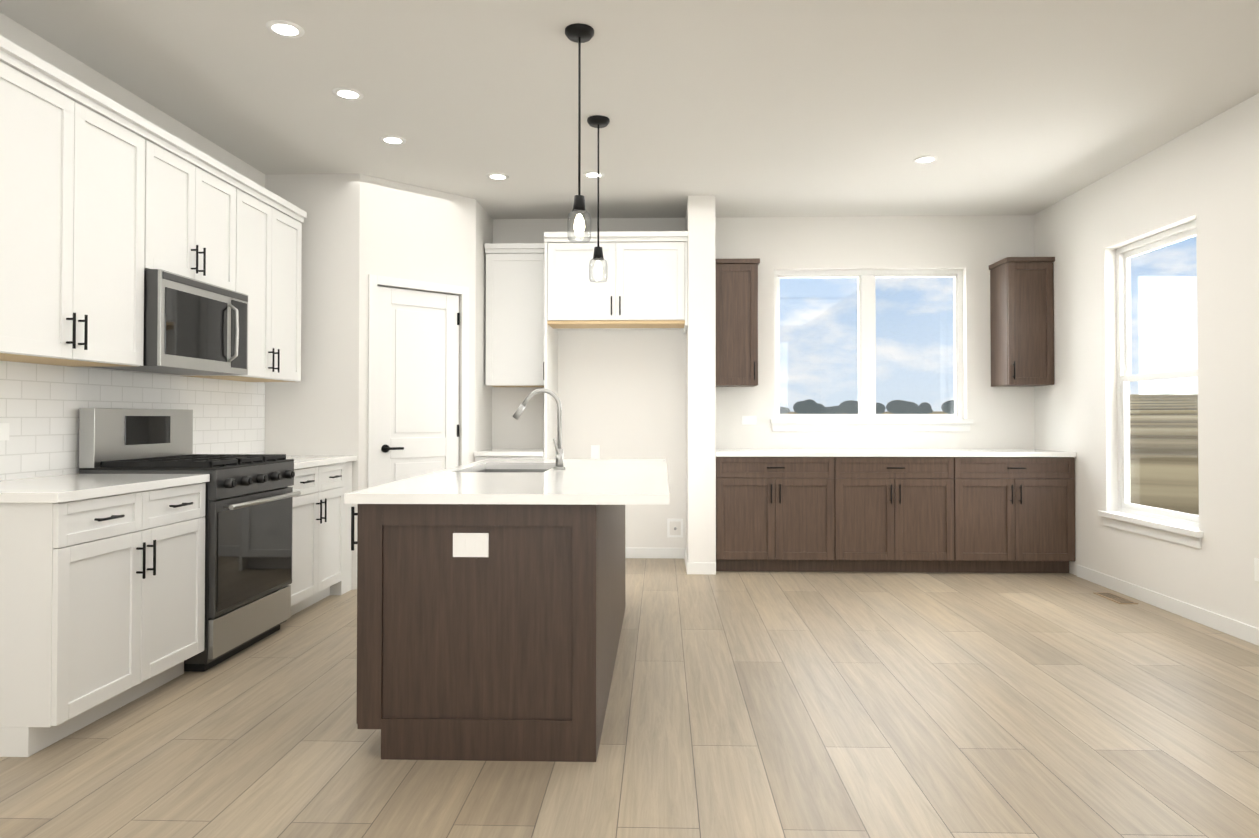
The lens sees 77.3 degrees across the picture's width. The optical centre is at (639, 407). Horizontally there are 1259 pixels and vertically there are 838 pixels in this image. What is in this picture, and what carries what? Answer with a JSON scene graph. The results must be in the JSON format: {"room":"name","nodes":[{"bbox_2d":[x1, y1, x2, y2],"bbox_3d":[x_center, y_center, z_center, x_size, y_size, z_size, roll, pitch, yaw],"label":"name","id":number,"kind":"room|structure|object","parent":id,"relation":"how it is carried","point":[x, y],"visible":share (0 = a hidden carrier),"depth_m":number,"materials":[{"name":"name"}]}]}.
{"room":"dining room and kitchen","nodes":[
{"label":"dining room and kitchen","id":0,"kind":"room"},
{"bbox_2d":[0,12,264,473],"bbox_3d":[-2.665,-0.212,2.311,0.150,2.770,8.640,0,-1,2],"label":"wall","id":1,"kind":"structure","parent":0,"point":[13,31],"depth_m":3.83,"materials":[{"name":"white paint"}]},
{"bbox_2d":[0,47,159,366],"bbox_3d":[-2.401,-0.718,3.150,0.327,1.059,0.919,0,-1,2],"label":"upper cabinet","id":2,"kind":"object","parent":1,"relation":"attached to","point":[105,201],"depth_m":3.10,"materials":[{"name":"white wood"}]},
{"bbox_2d":[0,360,264,480],"bbox_3d":[-2.543,0.062,3.843,0.008,0.482,2.818,0,-1,2],"label":"wall tiles","id":3,"kind":"structure","parent":1,"relation":"attached to","point":[41,405],"depth_m":3.63,"materials":[{"name":"white tile"}]},
{"bbox_2d":[0,423,8,440],"bbox_3d":[-2.557,0.099,3.131,0.005,0.070,0.115,0,-1,2],"label":"electrical outlet","id":4,"kind":"object","parent":3,"relation":"attached to","point":[4,431],"visible":1,"depth_m":3.17,"materials":[{"name":"white plastic"}]},
{"bbox_2d":[160,135,239,291],"bbox_3d":[-2.379,-0.930,3.932,0.327,0.616,0.755,0,-1,2],"label":"upper cabinet","id":5,"kind":"object","parent":1,"relation":"attached to","point":[200,202],"depth_m":3.95,"materials":[{"name":"white wood"}]},
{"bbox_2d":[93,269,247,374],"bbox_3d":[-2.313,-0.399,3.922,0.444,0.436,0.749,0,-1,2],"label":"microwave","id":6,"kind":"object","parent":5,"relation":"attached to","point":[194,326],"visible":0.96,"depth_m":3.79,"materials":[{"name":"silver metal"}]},
{"bbox_2d":[178,179,303,381],"bbox_3d":[-2.358,-0.699,4.669,0.327,1.059,0.842,0,-1,2],"label":"upper cabinet","id":7,"kind":"object","parent":1,"relation":"attached to","point":[270,231],"depth_m":4.68,"materials":[{"name":"white wood"}]},
{"bbox_2d":[264,174,492,589],"bbox_3d":[-1.855,-0.167,5.849,1.270,2.770,1.220,0,-1,2],"label":"wall","id":8,"kind":"structure","parent":0,"point":[357,229],"depth_m":5.26,"materials":[{"name":"white paint"}]},
{"bbox_2d":[367,274,468,487],"bbox_3d":[-1.543,0.163,5.536,0.558,2.103,0.551,0,-1,2],"label":"door frame","id":9,"kind":"structure","parent":8,"relation":"attached to","point":[374,281],"depth_m":5.38,"materials":[{"name":"white wood"}]},
{"bbox_2d":[377,286,459,485],"bbox_3d":[-1.564,0.193,5.564,0.478,2.028,0.474,0,-1,2],"label":"pantry door","id":10,"kind":"structure","parent":8,"relation":"in","point":[417,383],"depth_m":5.54,"materials":[{"name":"white wood"}]},
{"bbox_2d":[0,558,1258,837],"bbox_3d":[0.234,1.232,2.211,5.950,0.120,8.640,0,-1,2],"label":"floor","id":11,"kind":"structure","parent":0,"point":[852,704],"depth_m":2.82,"materials":[{"name":"brown wood"}]},
{"bbox_2d":[0,474,209,756],"bbox_3d":[-2.240,0.738,3.080,0.652,0.890,0.887,0,-1,2],"label":"base cabinet","id":12,"kind":"object","parent":11,"relation":"on","point":[102,595],"visible":1,"depth_m":2.85,"materials":[{"name":"white wood"}]},
{"bbox_2d":[79,408,300,671],"bbox_3d":[-2.171,0.601,3.904,0.687,1.185,0.746,0,-1,2],"label":"range","id":13,"kind":"object","parent":11,"relation":"on","point":[248,537],"visible":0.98,"depth_m":3.76,"materials":[{"name":"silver metal"}]},
{"bbox_2d":[286,455,356,615],"bbox_3d":[-2.193,0.759,4.758,0.652,0.890,0.948,0,-1,2],"label":"base cabinet","id":14,"kind":"object","parent":11,"relation":"on","point":[321,545],"visible":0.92,"depth_m":4.72,"materials":[{"name":"white wood"}]},
{"bbox_2d":[344,503,624,761],"bbox_3d":[-0.540,0.763,3.688,0.853,0.855,2.123,0,-1,2],"label":"kitchen island","id":15,"kind":"object","parent":11,"relation":"on","point":[506,649],"depth_m":2.64,"materials":[{"name":"brown wood"}]},
{"bbox_2d":[453,533,488,556],"bbox_3d":[-0.565,0.462,2.637,0.120,0.080,0.008,0,-1,2],"label":"outlet","id":16,"kind":"object","parent":15,"relation":"attached to","point":[470,544],"visible":1,"depth_m":2.63,"materials":[{"name":"white plastic"}]},
{"bbox_2d":[344,459,668,506],"bbox_3d":[-0.409,0.318,3.690,1.078,0.034,2.186,0,-1,2],"label":"island countertop","id":17,"kind":"structure","parent":15,"relation":"on","point":[488,482],"depth_m":2.88,"materials":[{"name":"white stone"}]},
{"bbox_2d":[512,388,565,468],"bbox_3d":[-0.492,0.105,3.843,0.262,0.394,0.086,0,-1,2],"label":"faucet","id":18,"kind":"object","parent":17,"relation":"on","point":[558,444],"visible":1,"depth_m":3.85,"materials":[{"name":"silver metal"}]},
{"bbox_2d":[474,448,543,461],"bbox_3d":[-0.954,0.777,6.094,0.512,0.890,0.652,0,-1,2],"label":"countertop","id":19,"kind":"structure","parent":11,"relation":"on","point":[514,453],"depth_m":5.81,"materials":[{"name":"white stone"}]},
{"bbox_2d":[544,231,687,458],"bbox_3d":[-0.165,-0.033,6.087,1.060,2.510,0.642,0,-1,2],"label":"surround","id":20,"kind":"object","parent":11,"relation":"on","point":[644,285],"visible":0.98,"depth_m":5.82,"materials":[{"name":"white wood"}]},
{"bbox_2d":[716,457,843,571],"bbox_3d":[1.031,0.794,6.055,0.923,0.855,0.617,0,-1,2],"label":"base cabinet","id":21,"kind":"object","parent":11,"relation":"on","point":[786,514],"depth_m":5.75,"materials":[{"name":"brown wood"}]},
{"bbox_2d":[716,449,1075,456],"bbox_3d":[1.866,0.348,6.029,2.594,0.034,0.633,0,-1,2],"label":"countertop","id":22,"kind":"structure","parent":21,"relation":"on","point":[719,452],"depth_m":5.73,"materials":[{"name":"white stone"}]},
{"bbox_2d":[844,457,967,571],"bbox_3d":[1.866,0.793,6.032,0.981,0.855,0.617,0,-1,2],"label":"base cabinet","id":23,"kind":"object","parent":11,"relation":"on","point":[915,510],"depth_m":5.73,"materials":[{"name":"brown wood"}]},
{"bbox_2d":[964,457,1074,572],"bbox_3d":[2.701,0.793,6.008,0.923,0.855,0.617,0,-1,2],"label":"base cabinet","id":24,"kind":"object","parent":11,"relation":"on","point":[1019,512],"depth_m":5.71,"materials":[{"name":"brown wood"}]},
{"bbox_2d":[1093,592,1137,603],"bbox_3d":[3.002,1.204,4.964,0.110,0.006,0.300,0,-1,2],"label":"floor vent","id":25,"kind":"object","parent":11,"relation":"in","point":[1115,598],"visible":1,"depth_m":4.94,"materials":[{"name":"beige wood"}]},
{"bbox_2d":[0,0,1258,218],"bbox_3d":[0.234,-1.658,2.248,5.950,0.120,8.640,0,-1,2],"label":"ceiling","id":26,"kind":"structure","parent":0,"point":[796,108],"depth_m":3.92,"materials":[{"name":"white paint"}]},
{"bbox_2d":[266,20,304,37],"bbox_3d":[-1.483,-1.582,3.296,0.150,0.006,0.150,0,-1,2],"label":"recessed light","id":27,"kind":"object","parent":26,"relation":"in","point":[284,27],"visible":1,"depth_m":3.29,"materials":[{"name":"white"}]},
{"bbox_2d":[332,87,363,99],"bbox_3d":[-1.464,-1.573,3.955,0.150,0.006,0.150,0,-1,2],"label":"recessed light","id":28,"kind":"object","parent":26,"relation":"in","point":[346,93],"visible":1,"depth_m":3.95,"materials":[{"name":"white"}]},
{"bbox_2d":[379,135,405,144],"bbox_3d":[-1.446,-1.565,4.615,0.150,0.006,0.150,0,-1,2],"label":"recessed light","id":29,"kind":"object","parent":26,"relation":"in","point":[390,139],"visible":1,"depth_m":4.60,"materials":[{"name":"white"}]},
{"bbox_2d":[487,173,508,179],"bbox_3d":[-0.956,-1.556,5.311,0.150,0.006,0.150,0,-1,2],"label":"recessed light","id":30,"kind":"object","parent":26,"relation":"in","point":[498,176],"visible":0.98,"depth_m":5.31,"materials":[{"name":"white"}]},
{"bbox_2d":[565,23,593,242],"bbox_3d":[-0.252,-1.140,3.305,0.124,0.888,0.124,0,-1,2],"label":"pendant light","id":31,"kind":"object","parent":26,"relation":"hanging from","point":[579,33],"visible":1,"depth_m":3.30,"materials":[{"name":"black metal"}]},
{"bbox_2d":[582,171,604,178],"bbox_3d":[-0.307,-1.556,5.273,0.150,0.006,0.150,0,-1,2],"label":"recessed light","id":32,"kind":"object","parent":26,"relation":"in","point":[589,174],"visible":0.96,"depth_m":5.26,"materials":[{"name":"white"}]},
{"bbox_2d":[587,115,609,282],"bbox_3d":[-0.224,-1.128,4.295,0.124,0.888,0.124,0,-1,2],"label":"pendant light","id":33,"kind":"object","parent":26,"relation":"hanging from","point":[597,121],"visible":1,"depth_m":4.28,"materials":[{"name":"black metal"}]},
{"bbox_2d":[913,155,937,163],"bbox_3d":[1.806,-1.560,4.964,0.150,0.006,0.150,0,-1,2],"label":"recessed light","id":34,"kind":"object","parent":26,"relation":"in","point":[928,159],"visible":1,"depth_m":4.96,"materials":[{"name":"white"}]},
{"bbox_2d":[685,195,715,562],"bbox_3d":[0.467,-0.164,6.074,0.200,2.770,0.640,0,-1,2],"label":"wall","id":35,"kind":"structure","parent":0,"point":[700,423],"depth_m":5.75,"materials":[{"name":"white paint"}]},
{"bbox_2d":[683,548,689,573],"bbox_3d":[0.360,1.179,6.038,0.012,0.085,0.622,0,-1,2],"label":"baseboard","id":36,"kind":"structure","parent":35,"relation":"attached to","point":[687,564],"depth_m":5.84,"materials":[{"name":"white wood"}]},
{"bbox_2d":[492,215,1034,547],"bbox_3d":[0.428,-0.159,6.470,5.800,2.770,0.150,0,-1,2],"label":"wall","id":37,"kind":"structure","parent":0,"point":[621,393],"depth_m":6.39,"materials":[{"name":"white paint"}]},
{"bbox_2d":[485,243,543,386],"bbox_3d":[-0.945,-0.716,6.258,0.497,1.102,0.362,0,-1,2],"label":"upper cabinet","id":38,"kind":"object","parent":37,"relation":"attached to","point":[514,314],"visible":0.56,"depth_m":6.12,"materials":[{"name":"white wood"}]},
{"bbox_2d":[591,445,599,458],"bbox_3d":[-0.359,0.368,6.407,0.070,0.115,0.006,0,-1,2],"label":"outlet","id":39,"kind":"object","parent":37,"relation":"attached to","point":[595,449],"depth_m":6.40,"materials":[{"name":"white plastic"}]},
{"bbox_2d":[625,548,682,558],"bbox_3d":[-0.134,1.183,6.386,1.020,0.085,0.014,0,-1,2],"label":"baseboard","id":40,"kind":"structure","parent":37,"relation":"attached to","point":[669,553],"depth_m":6.37,"materials":[{"name":"white wood"}]},
{"bbox_2d":[667,519,682,536],"bbox_3d":[0.290,0.980,6.364,0.130,0.150,0.040,0,-1,2],"label":"outlet","id":41,"kind":"object","parent":37,"relation":"attached to","point":[674,527],"depth_m":6.37,"materials":[{"name":"white plastic"}]},
{"bbox_2d":[715,258,759,386],"bbox_3d":[0.747,-0.654,6.209,0.371,0.975,0.362,0,-1,2],"label":"upper cabinet","id":42,"kind":"object","parent":37,"relation":"attached to","point":[736,322],"visible":0.83,"depth_m":6.07,"materials":[{"name":"brown wood"}]},
{"bbox_2d":[742,416,755,424],"bbox_3d":[0.888,0.105,6.376,0.115,0.070,0.006,0,-1,2],"label":"outlet","id":43,"kind":"object","parent":37,"relation":"attached to","point":[748,420],"visible":1,"depth_m":6.37,"materials":[{"name":"white plastic"}]},
{"bbox_2d":[770,269,972,430],"bbox_3d":[1.867,-0.464,6.406,1.610,1.320,0.175,0,-1,2],"label":"window","id":44,"kind":"structure","parent":37,"relation":"in","point":[866,418],"depth_m":6.44,"materials":[{"name":"white plastic"}]},
{"bbox_2d":[989,257,1054,386],"bbox_3d":[2.987,-0.655,6.146,0.359,0.975,0.362,0,-1,2],"label":"upper cabinet","id":45,"kind":"object","parent":37,"relation":"attached to","point":[1022,317],"visible":1,"depth_m":6.01,"materials":[{"name":"brown wood"}]},
{"bbox_2d":[1034,93,1258,627],"bbox_3d":[3.130,-0.215,2.073,0.150,2.770,8.490,0,-1,2],"label":"wall","id":46,"kind":"structure","parent":0,"point":[1205,175],"depth_m":4.51,"materials":[{"name":"white paint"}]},
{"bbox_2d":[1098,220,1202,548],"bbox_3d":[3.181,-0.142,4.852,0.175,1.865,0.980,0,-1,2],"label":"window","id":47,"kind":"structure","parent":46,"relation":"in","point":[1170,525],"depth_m":5.03,"materials":[{"name":"white"}]},
{"bbox_2d":[1077,564,1258,645],"bbox_3d":[3.042,1.124,1.813,0.012,0.085,7.700,0,-1,2],"label":"baseboard","id":48,"kind":"structure","parent":46,"relation":"attached to","point":[1236,628],"depth_m":4.56,"materials":[{"name":"white wood"}]},
{"bbox_2d":[1254,558,1258,581],"bbox_3d":[3.105,0.816,3.936,0.006,0.115,0.070,0,-1,2],"label":"electrical outlet","id":49,"kind":"object","parent":46,"relation":"attached to","point":[1256,569],"visible":1,"depth_m":3.96,"materials":[{"name":"white plastic"}]},
{"label":"outside","id":50,"kind":"structure","parent":0,"visible":0},
{"bbox_2d":[786,393,1198,515],"bbox_3d":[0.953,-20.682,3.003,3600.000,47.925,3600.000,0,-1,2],"label":"field","id":51,"kind":"structure","parent":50,"point":[1175,481],"depth_m":52.75,"materials":[{"name":"brown plant"}]},
{"bbox_2d":[780,399,953,413],"bbox_3d":[129.012,-0.101,538.366,200.997,10.184,43.781,0,-1,2],"label":"trees","id":52,"kind":"object","parent":51,"relation":"on","point":[816,409],"depth_m":521.25,"materials":[{"name":"plant"}]}
]}

